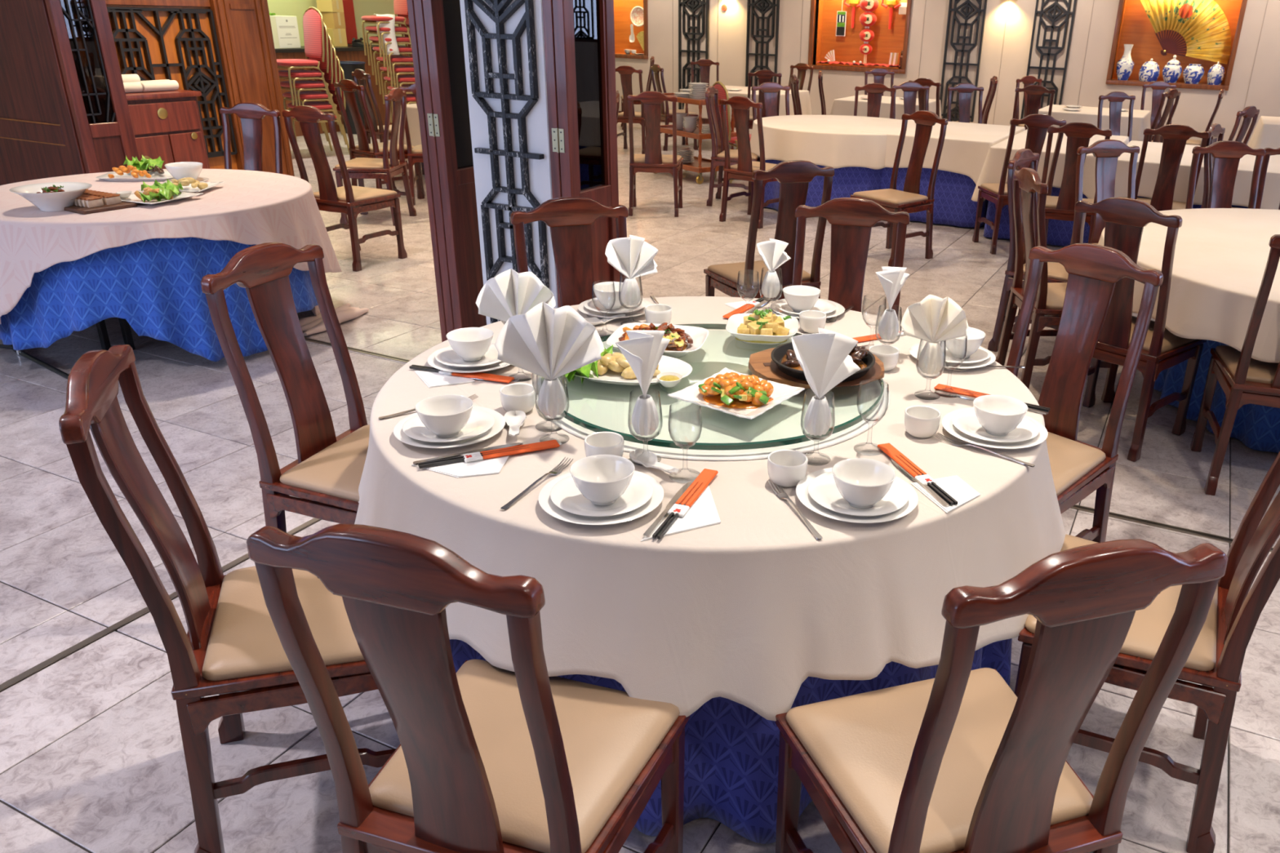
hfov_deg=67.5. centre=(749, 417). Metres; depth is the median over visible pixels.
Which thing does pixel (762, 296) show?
chopstick
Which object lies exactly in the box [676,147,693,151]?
dinner plate
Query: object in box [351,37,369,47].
telephone
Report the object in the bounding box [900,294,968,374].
napkin
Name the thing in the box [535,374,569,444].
water goblet
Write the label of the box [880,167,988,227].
table skirt
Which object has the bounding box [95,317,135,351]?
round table
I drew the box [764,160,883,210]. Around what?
table skirt
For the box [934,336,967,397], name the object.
wine glass
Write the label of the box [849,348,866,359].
beef piece
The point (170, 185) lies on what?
lettuce leaf
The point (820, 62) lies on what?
red gauze
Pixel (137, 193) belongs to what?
shrimp
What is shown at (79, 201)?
slice
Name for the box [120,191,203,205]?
square plate
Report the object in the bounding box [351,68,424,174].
dining chair
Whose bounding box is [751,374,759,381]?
chicken chunk
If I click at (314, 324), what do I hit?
fold
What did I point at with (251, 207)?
tablecloth
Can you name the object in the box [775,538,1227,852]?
dining chair
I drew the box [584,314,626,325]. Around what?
soup spoon
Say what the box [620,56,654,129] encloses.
dining chair
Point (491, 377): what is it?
chopstick sleeve
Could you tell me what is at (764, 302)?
knife
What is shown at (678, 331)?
strip
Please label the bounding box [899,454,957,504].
chopstick
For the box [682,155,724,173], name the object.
shelf
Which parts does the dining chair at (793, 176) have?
leg, leg, seat frame, rail, leg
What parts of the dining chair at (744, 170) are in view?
leg, rail, leg, seat frame, leg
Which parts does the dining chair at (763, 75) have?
leg, seat frame, rail, leg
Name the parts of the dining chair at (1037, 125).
leg, leg, seat frame, rail, leg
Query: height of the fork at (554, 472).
0.011 m
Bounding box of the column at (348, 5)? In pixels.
[342,0,357,44]
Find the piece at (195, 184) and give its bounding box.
[191,182,199,187]
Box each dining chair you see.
[58,344,396,852]
[200,242,369,533]
[219,102,282,173]
[246,523,689,852]
[282,105,407,271]
[333,79,424,199]
[333,87,417,226]
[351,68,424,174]
[398,83,425,205]
[510,196,628,306]
[615,65,645,154]
[615,89,619,122]
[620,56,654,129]
[626,91,683,217]
[650,64,697,151]
[690,58,719,87]
[703,160,834,300]
[705,85,759,206]
[719,96,778,228]
[747,69,782,128]
[751,81,790,122]
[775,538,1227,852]
[788,62,813,95]
[790,74,802,115]
[792,197,910,318]
[817,71,826,115]
[850,110,947,266]
[853,83,895,119]
[864,67,894,96]
[892,81,929,119]
[908,78,941,116]
[946,83,983,124]
[952,75,997,124]
[972,114,1066,254]
[987,148,1068,351]
[995,167,1118,403]
[1005,243,1163,542]
[1012,84,1055,129]
[1014,451,1279,852]
[1015,75,1042,127]
[1041,122,1111,243]
[1070,139,1140,244]
[1072,197,1206,462]
[1097,91,1135,142]
[1126,124,1209,211]
[1140,80,1176,142]
[1147,88,1180,142]
[1185,140,1265,208]
[1186,88,1224,145]
[1190,234,1279,495]
[1200,123,1239,208]
[1227,106,1259,144]
[1255,147,1279,209]
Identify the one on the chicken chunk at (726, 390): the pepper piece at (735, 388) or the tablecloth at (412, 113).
the pepper piece at (735, 388)
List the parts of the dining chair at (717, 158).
leg, rail, leg, seat frame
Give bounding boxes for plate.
[95,171,173,181]
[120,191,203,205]
[138,180,224,192]
[393,405,505,448]
[402,408,494,442]
[426,342,511,373]
[435,342,502,367]
[537,470,663,525]
[550,473,653,516]
[573,350,692,385]
[577,298,653,318]
[583,297,646,313]
[630,5,643,26]
[667,367,804,419]
[673,92,691,95]
[674,93,690,97]
[676,145,693,147]
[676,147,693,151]
[676,150,694,153]
[676,151,694,155]
[676,153,694,156]
[679,88,689,92]
[682,160,694,164]
[688,82,708,85]
[688,84,708,87]
[688,86,707,88]
[688,88,706,91]
[688,89,706,93]
[688,91,705,94]
[688,93,705,96]
[688,95,705,98]
[688,97,705,99]
[702,124,713,127]
[726,88,742,91]
[770,298,844,318]
[770,342,875,382]
[775,298,836,315]
[795,467,918,523]
[808,471,908,515]
[909,341,995,368]
[919,341,990,363]
[942,407,1048,448]
[951,408,1039,442]
[1062,108,1081,111]
[1064,105,1082,107]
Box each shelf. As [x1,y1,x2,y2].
[660,124,736,139]
[662,92,729,105]
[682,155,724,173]
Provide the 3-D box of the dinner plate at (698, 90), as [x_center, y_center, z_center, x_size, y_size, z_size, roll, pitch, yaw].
[-0.539,-3.493,10.113,0.220,0.019,0.220,12,25,23]
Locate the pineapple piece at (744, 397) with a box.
[738,394,746,400]
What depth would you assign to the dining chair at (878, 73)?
13.14 m
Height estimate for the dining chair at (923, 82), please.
1.074 m
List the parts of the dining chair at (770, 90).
leg, rail, leg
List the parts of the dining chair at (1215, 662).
leg, seat frame, leg, leg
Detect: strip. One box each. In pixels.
[622,326,632,333]
[625,329,631,340]
[632,324,639,330]
[639,324,653,330]
[643,326,652,330]
[648,323,657,330]
[656,322,667,330]
[657,324,667,330]
[666,323,673,331]
[667,328,684,333]
[675,334,686,341]
[675,336,685,351]
[686,337,693,343]
[747,316,755,320]
[756,320,768,324]
[782,315,791,319]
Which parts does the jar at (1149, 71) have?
lid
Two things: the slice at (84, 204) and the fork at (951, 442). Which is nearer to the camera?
the fork at (951, 442)
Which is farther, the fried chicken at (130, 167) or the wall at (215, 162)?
the wall at (215, 162)
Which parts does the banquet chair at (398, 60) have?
leg, seat, leg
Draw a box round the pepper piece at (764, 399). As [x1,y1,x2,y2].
[759,394,768,404]
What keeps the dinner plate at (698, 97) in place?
on the dinner plate at (688, 97)
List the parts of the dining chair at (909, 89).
leg, rail, leg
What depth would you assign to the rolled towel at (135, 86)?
7.00 m
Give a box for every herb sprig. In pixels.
[753,308,759,315]
[761,310,768,315]
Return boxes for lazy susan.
[534,323,889,460]
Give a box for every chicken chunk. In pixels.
[697,385,709,395]
[703,377,714,385]
[706,384,720,395]
[708,377,719,385]
[715,375,724,380]
[718,379,732,388]
[724,373,737,379]
[724,385,736,398]
[729,377,740,384]
[731,382,744,395]
[736,374,748,382]
[740,381,753,390]
[742,391,751,402]
[746,375,754,382]
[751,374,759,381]
[751,380,760,386]
[751,391,764,405]
[753,385,763,391]
[760,379,767,385]
[761,382,773,396]
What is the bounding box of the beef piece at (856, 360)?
[852,356,862,364]
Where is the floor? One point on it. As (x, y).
(92, 759)
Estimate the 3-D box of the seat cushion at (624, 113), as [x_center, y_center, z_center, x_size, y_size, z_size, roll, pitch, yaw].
[-1.477,-3.941,12.319,0.463,0.038,0.388,8,24,13]
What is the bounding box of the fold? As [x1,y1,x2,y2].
[298,303,368,336]
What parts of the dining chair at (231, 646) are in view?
rail, leg, leg, seat frame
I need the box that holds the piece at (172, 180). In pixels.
[171,179,177,183]
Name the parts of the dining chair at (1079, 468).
leg, seat frame, rail, leg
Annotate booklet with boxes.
[888,52,898,65]
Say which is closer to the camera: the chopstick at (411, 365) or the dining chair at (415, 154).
the chopstick at (411, 365)
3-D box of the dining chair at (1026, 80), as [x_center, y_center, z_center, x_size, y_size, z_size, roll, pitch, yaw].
[3.746,-3.866,12.363,0.488,1.074,0.523,-11,26,-27]
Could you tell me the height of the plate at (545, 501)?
0.020 m
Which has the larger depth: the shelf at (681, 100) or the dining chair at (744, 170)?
the shelf at (681, 100)
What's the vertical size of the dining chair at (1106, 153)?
1.074 m
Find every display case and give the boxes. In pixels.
[613,0,648,59]
[808,0,911,74]
[1105,0,1247,90]
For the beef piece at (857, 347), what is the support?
on the sauce at (862, 365)
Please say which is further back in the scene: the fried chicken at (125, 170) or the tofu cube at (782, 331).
the fried chicken at (125, 170)
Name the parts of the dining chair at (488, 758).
leg, rail, seat frame, leg, leg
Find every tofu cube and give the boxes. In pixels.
[737,323,750,334]
[743,315,755,324]
[746,320,763,334]
[749,314,759,319]
[757,318,772,328]
[760,311,773,322]
[760,327,773,335]
[766,321,778,333]
[774,315,784,327]
[774,324,789,335]
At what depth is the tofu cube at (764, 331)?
2.80 m
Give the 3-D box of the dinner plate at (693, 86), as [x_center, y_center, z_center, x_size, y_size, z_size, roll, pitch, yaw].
[-0.538,-3.527,10.098,0.220,0.019,0.220,12,25,23]
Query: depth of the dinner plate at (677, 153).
10.49 m
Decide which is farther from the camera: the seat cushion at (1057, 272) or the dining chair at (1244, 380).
the seat cushion at (1057, 272)
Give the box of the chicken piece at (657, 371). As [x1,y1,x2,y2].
[653,369,660,376]
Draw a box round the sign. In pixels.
[269,15,301,48]
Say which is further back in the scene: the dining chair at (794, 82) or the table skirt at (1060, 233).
the dining chair at (794, 82)
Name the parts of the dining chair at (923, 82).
rail, leg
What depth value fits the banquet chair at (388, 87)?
12.45 m
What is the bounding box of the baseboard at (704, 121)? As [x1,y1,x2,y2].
[618,111,752,128]
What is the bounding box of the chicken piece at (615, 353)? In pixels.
[610,352,622,355]
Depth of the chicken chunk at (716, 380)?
2.39 m
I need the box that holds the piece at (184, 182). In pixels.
[177,179,190,186]
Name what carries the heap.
on the sauce
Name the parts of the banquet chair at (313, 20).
seat, seat rail, leg, backrest, frame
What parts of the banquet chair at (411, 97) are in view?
seat, leg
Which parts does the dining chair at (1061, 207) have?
leg, seat frame, rail, leg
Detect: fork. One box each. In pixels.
[378,394,478,419]
[500,457,573,510]
[650,295,658,303]
[768,480,822,539]
[826,306,853,323]
[934,432,1035,466]
[945,364,1025,370]
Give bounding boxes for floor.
[0,121,1279,852]
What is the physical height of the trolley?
0.866 m
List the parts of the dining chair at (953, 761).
leg, leg, seat frame, rail, leg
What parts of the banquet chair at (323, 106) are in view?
leg, seat, backrest, frame, leg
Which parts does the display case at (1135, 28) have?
frame, frame, frame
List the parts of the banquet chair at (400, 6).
leg, seat, seat rail, leg, backrest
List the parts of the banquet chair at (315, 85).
seat, seat rail, leg, backrest, frame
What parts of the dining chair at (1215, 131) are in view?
leg, rail, leg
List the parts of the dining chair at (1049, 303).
leg, rail, leg, seat frame, leg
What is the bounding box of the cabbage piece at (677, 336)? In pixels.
[668,332,680,339]
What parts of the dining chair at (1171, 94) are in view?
leg, leg, rail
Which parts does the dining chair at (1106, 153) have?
leg, rail, leg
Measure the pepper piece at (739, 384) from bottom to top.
0.025 m
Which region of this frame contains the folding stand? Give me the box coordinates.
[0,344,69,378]
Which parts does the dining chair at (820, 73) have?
rail, leg, leg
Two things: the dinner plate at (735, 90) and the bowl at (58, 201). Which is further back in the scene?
the dinner plate at (735, 90)
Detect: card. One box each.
[835,6,846,35]
[898,0,906,14]
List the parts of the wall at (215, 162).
rail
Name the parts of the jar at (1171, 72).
lid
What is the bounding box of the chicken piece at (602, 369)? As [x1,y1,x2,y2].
[597,360,608,375]
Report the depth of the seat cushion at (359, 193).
6.56 m
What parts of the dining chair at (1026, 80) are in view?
leg, rail, leg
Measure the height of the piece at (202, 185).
0.037 m
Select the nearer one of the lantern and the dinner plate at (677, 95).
the dinner plate at (677, 95)
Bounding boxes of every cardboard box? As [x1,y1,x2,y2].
[315,0,343,12]
[320,12,346,28]
[327,27,347,46]
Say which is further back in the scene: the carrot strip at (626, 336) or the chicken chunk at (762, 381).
the carrot strip at (626, 336)
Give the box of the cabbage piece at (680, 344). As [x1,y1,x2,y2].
[674,338,684,346]
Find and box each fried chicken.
[107,173,114,178]
[111,167,119,172]
[115,169,123,175]
[119,165,126,170]
[120,167,128,173]
[126,164,133,170]
[130,172,138,177]
[131,168,139,173]
[137,170,144,176]
[145,173,151,177]
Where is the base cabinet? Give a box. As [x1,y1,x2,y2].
[125,89,209,168]
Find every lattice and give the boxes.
[106,6,237,157]
[464,0,549,323]
[678,0,708,109]
[745,0,779,87]
[939,0,986,122]
[1020,0,1076,119]
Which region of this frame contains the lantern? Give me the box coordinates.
[859,0,878,63]
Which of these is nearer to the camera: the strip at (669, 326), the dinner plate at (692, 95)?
the strip at (669, 326)
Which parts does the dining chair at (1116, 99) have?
leg, rail, leg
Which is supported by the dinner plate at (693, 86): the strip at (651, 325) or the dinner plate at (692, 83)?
the dinner plate at (692, 83)
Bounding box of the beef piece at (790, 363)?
[781,360,799,367]
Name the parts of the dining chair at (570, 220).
leg, rail, leg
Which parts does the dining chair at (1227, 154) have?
leg, rail, leg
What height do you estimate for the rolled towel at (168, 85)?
0.073 m
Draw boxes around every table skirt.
[0,237,318,361]
[449,638,1012,844]
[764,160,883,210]
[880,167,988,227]
[982,186,1089,246]
[1137,195,1248,208]
[1153,339,1279,453]
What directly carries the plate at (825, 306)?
on the plate at (840, 308)
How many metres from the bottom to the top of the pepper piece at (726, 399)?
0.018 m
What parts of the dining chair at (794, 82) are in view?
leg, rail, leg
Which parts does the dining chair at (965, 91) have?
leg, rail, leg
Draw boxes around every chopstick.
[409,365,488,377]
[411,364,489,375]
[417,445,527,466]
[418,447,528,468]
[652,481,698,538]
[657,482,703,539]
[735,296,764,311]
[739,297,767,311]
[895,454,953,505]
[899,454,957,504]
[959,390,1048,412]
[960,389,1049,410]
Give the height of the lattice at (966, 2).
2.816 m
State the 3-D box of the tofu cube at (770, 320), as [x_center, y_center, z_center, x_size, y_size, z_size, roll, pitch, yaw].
[0.046,-0.280,2.839,0.041,0.032,0.039,18,28,34]
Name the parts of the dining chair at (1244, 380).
leg, seat frame, rail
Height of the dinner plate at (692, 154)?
0.019 m
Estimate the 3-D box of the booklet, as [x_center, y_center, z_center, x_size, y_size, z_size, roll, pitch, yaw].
[2.163,-5.365,14.212,0.135,0.182,0.016,5,23,7]
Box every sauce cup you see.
[115,191,131,197]
[656,372,682,387]
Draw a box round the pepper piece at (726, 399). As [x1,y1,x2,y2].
[720,395,733,405]
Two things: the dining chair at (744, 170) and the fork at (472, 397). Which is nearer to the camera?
the fork at (472, 397)
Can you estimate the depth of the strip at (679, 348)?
2.70 m
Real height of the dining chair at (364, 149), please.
1.074 m
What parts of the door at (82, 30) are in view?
pane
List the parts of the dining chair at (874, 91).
leg, rail, leg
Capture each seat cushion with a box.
[201,565,364,680]
[279,424,369,502]
[313,185,397,201]
[334,157,399,168]
[355,142,415,151]
[368,659,679,852]
[377,124,391,132]
[412,144,422,153]
[617,111,641,116]
[634,154,681,163]
[664,109,697,115]
[707,260,810,285]
[716,149,759,159]
[730,160,777,171]
[786,667,1093,852]
[853,188,928,204]
[980,182,1038,194]
[1022,262,1068,281]
[1022,282,1066,309]
[1025,534,1217,671]
[1045,195,1093,208]
[1046,431,1106,496]
[1126,197,1186,209]
[1128,315,1197,352]
[1186,138,1201,145]
[1215,345,1279,383]
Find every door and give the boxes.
[0,0,86,185]
[44,0,140,173]
[406,0,486,342]
[542,0,620,306]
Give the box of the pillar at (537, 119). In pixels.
[459,0,558,324]
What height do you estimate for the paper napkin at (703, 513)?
0.003 m
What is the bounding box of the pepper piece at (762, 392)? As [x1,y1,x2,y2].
[756,390,767,395]
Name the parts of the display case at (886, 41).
frame, frame, frame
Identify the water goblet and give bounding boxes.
[504,321,533,382]
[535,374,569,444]
[618,275,642,322]
[627,392,662,466]
[759,267,782,312]
[800,392,835,466]
[875,306,902,344]
[915,340,946,399]
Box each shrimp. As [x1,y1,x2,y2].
[133,190,142,200]
[142,188,152,195]
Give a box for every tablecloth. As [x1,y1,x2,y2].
[0,168,342,324]
[354,296,1066,720]
[397,103,421,160]
[683,85,811,120]
[750,115,901,168]
[830,94,941,119]
[859,120,1025,184]
[971,128,1128,201]
[1038,104,1150,141]
[1097,208,1279,363]
[1114,140,1279,209]
[1248,115,1279,149]
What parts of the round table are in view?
leg, leg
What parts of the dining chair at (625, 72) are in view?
leg, rail, seat frame, leg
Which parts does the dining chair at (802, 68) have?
leg, rail, leg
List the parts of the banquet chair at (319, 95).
leg, seat, seat rail, leg, backrest, frame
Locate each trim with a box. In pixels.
[0,517,321,692]
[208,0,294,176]
[304,337,1273,551]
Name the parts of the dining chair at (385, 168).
leg, leg, seat frame, leg, rail, leg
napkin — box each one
[411,455,509,477]
[413,370,475,387]
[475,268,555,321]
[494,302,604,416]
[604,234,657,305]
[615,329,670,435]
[640,484,720,541]
[724,300,762,313]
[756,238,791,297]
[791,327,860,435]
[875,266,909,340]
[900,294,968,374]
[911,475,980,513]
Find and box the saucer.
[164,177,208,182]
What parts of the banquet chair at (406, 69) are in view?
leg, seat, leg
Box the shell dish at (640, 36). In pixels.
[635,31,644,50]
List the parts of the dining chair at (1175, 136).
leg, rail, leg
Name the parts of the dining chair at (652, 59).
leg, seat frame, leg, leg, rail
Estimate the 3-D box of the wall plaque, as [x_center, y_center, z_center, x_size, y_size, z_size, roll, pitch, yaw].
[-0.390,-6.427,14.880,0.096,0.096,0.014,12,25,23]
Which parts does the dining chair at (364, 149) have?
leg, rail, leg, seat frame, leg, leg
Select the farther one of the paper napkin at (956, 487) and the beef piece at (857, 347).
the beef piece at (857, 347)
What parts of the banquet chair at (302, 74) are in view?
seat, seat rail, leg, backrest, frame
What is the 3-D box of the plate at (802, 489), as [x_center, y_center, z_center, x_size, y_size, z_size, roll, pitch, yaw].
[0.225,0.167,1.993,0.255,0.020,0.255,12,25,23]
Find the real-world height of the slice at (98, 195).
0.041 m
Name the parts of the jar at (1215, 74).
lid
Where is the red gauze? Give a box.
[816,61,900,67]
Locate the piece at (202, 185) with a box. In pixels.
[197,182,208,189]
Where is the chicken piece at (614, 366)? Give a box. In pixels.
[607,360,624,373]
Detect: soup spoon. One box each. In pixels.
[498,361,508,366]
[503,410,526,436]
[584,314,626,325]
[629,23,635,42]
[629,448,679,474]
[765,306,798,319]
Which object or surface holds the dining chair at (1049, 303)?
on the floor
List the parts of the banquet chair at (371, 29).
leg, seat, seat rail, leg, backrest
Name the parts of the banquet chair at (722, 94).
frame, backrest, seat rail, seat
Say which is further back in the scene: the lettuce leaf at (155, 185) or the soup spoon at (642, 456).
the lettuce leaf at (155, 185)
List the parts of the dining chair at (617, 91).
rail, leg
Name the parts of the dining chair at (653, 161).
leg, leg, rail, seat frame, leg, leg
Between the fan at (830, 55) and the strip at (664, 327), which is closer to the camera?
the strip at (664, 327)
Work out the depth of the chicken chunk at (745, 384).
2.36 m
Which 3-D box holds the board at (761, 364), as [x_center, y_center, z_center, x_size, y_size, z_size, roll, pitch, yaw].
[0.193,-0.134,2.609,0.370,0.024,0.337,-4,24,-13]
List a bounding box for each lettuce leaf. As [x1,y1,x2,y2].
[123,155,146,165]
[127,156,151,170]
[132,157,155,169]
[139,186,167,202]
[140,155,164,168]
[141,179,166,191]
[154,185,181,201]
[158,179,182,191]
[563,360,598,377]
[566,368,585,383]
[594,345,613,363]
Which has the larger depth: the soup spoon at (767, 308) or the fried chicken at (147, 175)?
the fried chicken at (147, 175)
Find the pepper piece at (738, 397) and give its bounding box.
[733,395,742,399]
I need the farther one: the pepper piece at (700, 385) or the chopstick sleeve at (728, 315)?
the chopstick sleeve at (728, 315)
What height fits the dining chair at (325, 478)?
1.074 m
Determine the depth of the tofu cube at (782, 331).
2.84 m
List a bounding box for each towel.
[121,74,140,82]
[123,81,142,93]
[140,79,168,81]
[140,80,178,92]
[374,13,399,54]
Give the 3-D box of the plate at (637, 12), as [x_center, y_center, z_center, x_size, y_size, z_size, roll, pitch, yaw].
[-1.843,-6.683,15.816,0.320,0.320,0.032,12,25,23]
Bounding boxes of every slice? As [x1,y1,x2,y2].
[74,195,89,205]
[77,195,93,206]
[80,195,97,207]
[83,191,100,195]
[84,196,103,208]
[87,191,103,195]
[91,191,106,195]
[95,192,111,196]
[99,193,115,204]
[103,194,121,204]
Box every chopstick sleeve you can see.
[438,370,514,382]
[462,440,559,462]
[667,468,718,516]
[722,301,759,318]
[852,330,905,342]
[877,443,937,484]
[933,383,991,397]
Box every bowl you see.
[8,182,92,211]
[164,161,202,180]
[414,394,473,437]
[446,327,493,361]
[569,454,635,506]
[592,281,623,309]
[624,48,631,53]
[676,112,687,116]
[676,125,684,129]
[682,115,697,119]
[682,122,697,125]
[682,126,697,132]
[683,118,697,121]
[683,120,697,124]
[683,124,697,128]
[782,285,821,312]
[831,457,895,509]
[943,327,986,358]
[973,395,1027,435]
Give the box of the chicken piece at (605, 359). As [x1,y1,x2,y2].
[599,355,615,366]
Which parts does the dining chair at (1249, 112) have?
leg, rail, leg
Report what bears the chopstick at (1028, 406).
in the chopstick sleeve at (956, 390)
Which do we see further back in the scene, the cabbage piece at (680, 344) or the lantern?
the lantern
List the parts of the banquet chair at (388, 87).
leg, seat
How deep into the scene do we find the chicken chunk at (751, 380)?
2.39 m
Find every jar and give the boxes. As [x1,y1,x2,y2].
[1138,58,1159,81]
[1162,54,1182,83]
[1182,63,1204,84]
[1207,61,1225,84]
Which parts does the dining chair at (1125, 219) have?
leg, leg, rail, seat frame, leg, leg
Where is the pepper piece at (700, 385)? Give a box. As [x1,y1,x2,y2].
[697,383,706,392]
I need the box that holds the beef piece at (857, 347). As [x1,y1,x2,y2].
[848,346,865,355]
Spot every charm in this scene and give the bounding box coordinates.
[843,0,859,27]
[880,0,901,29]
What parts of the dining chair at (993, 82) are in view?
leg, leg, rail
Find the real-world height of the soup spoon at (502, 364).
0.022 m
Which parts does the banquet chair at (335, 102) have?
leg, seat, leg, backrest, frame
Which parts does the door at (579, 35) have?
frame, pane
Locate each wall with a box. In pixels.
[105,0,237,169]
[266,0,408,45]
[614,0,1279,145]
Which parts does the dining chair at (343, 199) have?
leg, rail, leg, seat frame, leg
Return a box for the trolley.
[654,92,736,184]
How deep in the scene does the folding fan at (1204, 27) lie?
12.49 m
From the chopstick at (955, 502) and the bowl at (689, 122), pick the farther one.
the bowl at (689, 122)
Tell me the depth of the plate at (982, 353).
2.81 m
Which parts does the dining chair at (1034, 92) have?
leg, rail, leg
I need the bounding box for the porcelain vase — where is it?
[1115,44,1134,80]
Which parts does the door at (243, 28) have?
moulding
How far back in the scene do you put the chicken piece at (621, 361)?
2.51 m
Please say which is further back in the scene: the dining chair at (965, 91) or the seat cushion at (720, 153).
the dining chair at (965, 91)
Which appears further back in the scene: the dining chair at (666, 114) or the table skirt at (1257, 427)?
the dining chair at (666, 114)
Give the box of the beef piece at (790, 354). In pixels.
[786,349,795,359]
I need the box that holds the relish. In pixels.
[658,374,679,381]
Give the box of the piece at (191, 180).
[185,177,195,183]
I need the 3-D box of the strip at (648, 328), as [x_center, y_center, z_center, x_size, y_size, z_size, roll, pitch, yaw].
[-0.302,-0.254,2.752,0.016,0.028,0.052,-18,30,-39]
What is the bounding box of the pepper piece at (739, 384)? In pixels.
[735,382,746,391]
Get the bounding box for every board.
[64,200,137,214]
[748,347,884,388]
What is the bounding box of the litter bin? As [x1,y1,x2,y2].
[339,61,366,133]
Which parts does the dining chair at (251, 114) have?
leg, rail, leg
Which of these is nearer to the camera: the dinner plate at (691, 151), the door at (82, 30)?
the door at (82, 30)
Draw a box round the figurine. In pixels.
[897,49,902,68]
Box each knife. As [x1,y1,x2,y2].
[413,442,523,465]
[642,481,691,537]
[745,297,770,313]
[890,457,949,506]
[955,394,1048,414]
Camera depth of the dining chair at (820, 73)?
11.98 m
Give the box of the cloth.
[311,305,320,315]
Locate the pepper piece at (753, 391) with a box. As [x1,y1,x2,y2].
[746,386,758,396]
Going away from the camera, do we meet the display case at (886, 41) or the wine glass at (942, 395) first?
the wine glass at (942, 395)
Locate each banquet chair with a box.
[276,6,330,105]
[278,22,334,114]
[280,34,338,124]
[282,44,343,134]
[287,55,346,144]
[292,66,349,153]
[360,0,412,57]
[364,14,409,67]
[368,24,411,77]
[372,34,412,87]
[376,44,413,94]
[380,54,414,103]
[383,75,415,94]
[386,84,413,122]
[391,93,416,114]
[712,80,751,182]
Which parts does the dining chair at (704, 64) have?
leg, rail, leg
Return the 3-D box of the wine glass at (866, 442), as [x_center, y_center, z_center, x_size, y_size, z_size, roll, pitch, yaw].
[0.284,0.000,2.205,0.073,0.165,0.073,12,25,23]
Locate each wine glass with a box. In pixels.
[531,373,563,432]
[591,284,615,337]
[667,405,702,483]
[737,271,759,299]
[855,382,888,455]
[861,296,886,351]
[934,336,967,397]
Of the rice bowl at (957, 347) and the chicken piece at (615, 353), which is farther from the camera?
the rice bowl at (957, 347)
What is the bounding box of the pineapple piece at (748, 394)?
[744,390,751,396]
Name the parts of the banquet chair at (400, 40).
leg, seat, leg, backrest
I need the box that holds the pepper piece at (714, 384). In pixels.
[712,382,720,388]
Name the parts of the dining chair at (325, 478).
leg, rail, seat frame, leg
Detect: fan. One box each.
[824,49,835,62]
[1139,0,1231,64]
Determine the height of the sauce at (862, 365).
0.010 m
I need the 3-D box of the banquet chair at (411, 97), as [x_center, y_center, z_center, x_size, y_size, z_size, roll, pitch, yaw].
[-4.419,-4.310,12.553,0.547,1.044,0.464,-20,31,-41]
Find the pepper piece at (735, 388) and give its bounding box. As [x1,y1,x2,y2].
[728,386,740,394]
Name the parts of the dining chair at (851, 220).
leg, rail, leg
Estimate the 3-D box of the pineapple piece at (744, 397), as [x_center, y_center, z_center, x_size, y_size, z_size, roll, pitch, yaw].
[-0.014,-0.048,2.346,0.020,0.024,0.034,5,23,8]
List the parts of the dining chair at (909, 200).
seat frame, leg, leg, rail, leg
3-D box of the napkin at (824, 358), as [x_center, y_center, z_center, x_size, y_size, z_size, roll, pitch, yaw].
[0.158,-0.082,2.117,0.201,0.244,0.084,-19,31,-40]
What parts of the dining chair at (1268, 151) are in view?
leg, rail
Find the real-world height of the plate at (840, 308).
0.020 m
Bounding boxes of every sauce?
[665,337,688,351]
[702,393,773,408]
[735,326,786,343]
[781,354,866,370]
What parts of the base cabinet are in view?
door, brass plate, drawer, door, brass plate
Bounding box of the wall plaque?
[721,4,727,10]
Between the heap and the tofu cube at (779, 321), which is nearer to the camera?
the tofu cube at (779, 321)
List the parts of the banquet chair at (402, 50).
leg, seat, leg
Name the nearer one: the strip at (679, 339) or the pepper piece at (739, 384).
the pepper piece at (739, 384)
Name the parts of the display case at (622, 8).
frame, frame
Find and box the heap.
[47,186,57,191]
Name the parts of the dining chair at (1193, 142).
leg, rail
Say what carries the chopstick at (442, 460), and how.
in the chopstick sleeve at (474, 456)
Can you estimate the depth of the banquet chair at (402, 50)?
12.11 m
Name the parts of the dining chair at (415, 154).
rail, leg, seat frame, leg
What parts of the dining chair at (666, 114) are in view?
leg, rail, leg, seat frame, leg, leg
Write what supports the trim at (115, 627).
on the floor
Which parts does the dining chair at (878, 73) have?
leg, rail, leg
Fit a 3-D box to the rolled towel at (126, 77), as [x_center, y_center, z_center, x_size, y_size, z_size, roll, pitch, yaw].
[-4.632,-2.477,6.966,0.074,0.073,0.300,12,25,23]
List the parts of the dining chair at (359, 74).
rail, leg, leg, seat frame, leg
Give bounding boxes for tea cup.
[499,382,535,414]
[584,431,623,457]
[644,303,671,324]
[767,449,808,487]
[799,310,826,333]
[868,344,899,371]
[904,405,941,438]
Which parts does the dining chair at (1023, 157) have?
leg, rail, leg, seat frame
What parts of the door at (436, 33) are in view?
frame, frame, frame, pane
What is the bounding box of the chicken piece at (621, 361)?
[615,356,630,368]
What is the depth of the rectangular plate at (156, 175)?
5.26 m
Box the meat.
[151,168,157,173]
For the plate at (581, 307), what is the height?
0.020 m
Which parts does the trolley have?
post, post, post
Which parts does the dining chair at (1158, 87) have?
leg, rail, leg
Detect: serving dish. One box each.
[605,322,709,358]
[725,313,798,344]
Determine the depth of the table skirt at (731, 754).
2.07 m
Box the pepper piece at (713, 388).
[711,386,722,393]
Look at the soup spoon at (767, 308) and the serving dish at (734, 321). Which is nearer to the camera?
the serving dish at (734, 321)
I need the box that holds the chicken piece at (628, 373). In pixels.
[621,366,636,378]
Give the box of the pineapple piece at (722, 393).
[720,387,725,397]
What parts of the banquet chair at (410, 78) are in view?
leg, seat, leg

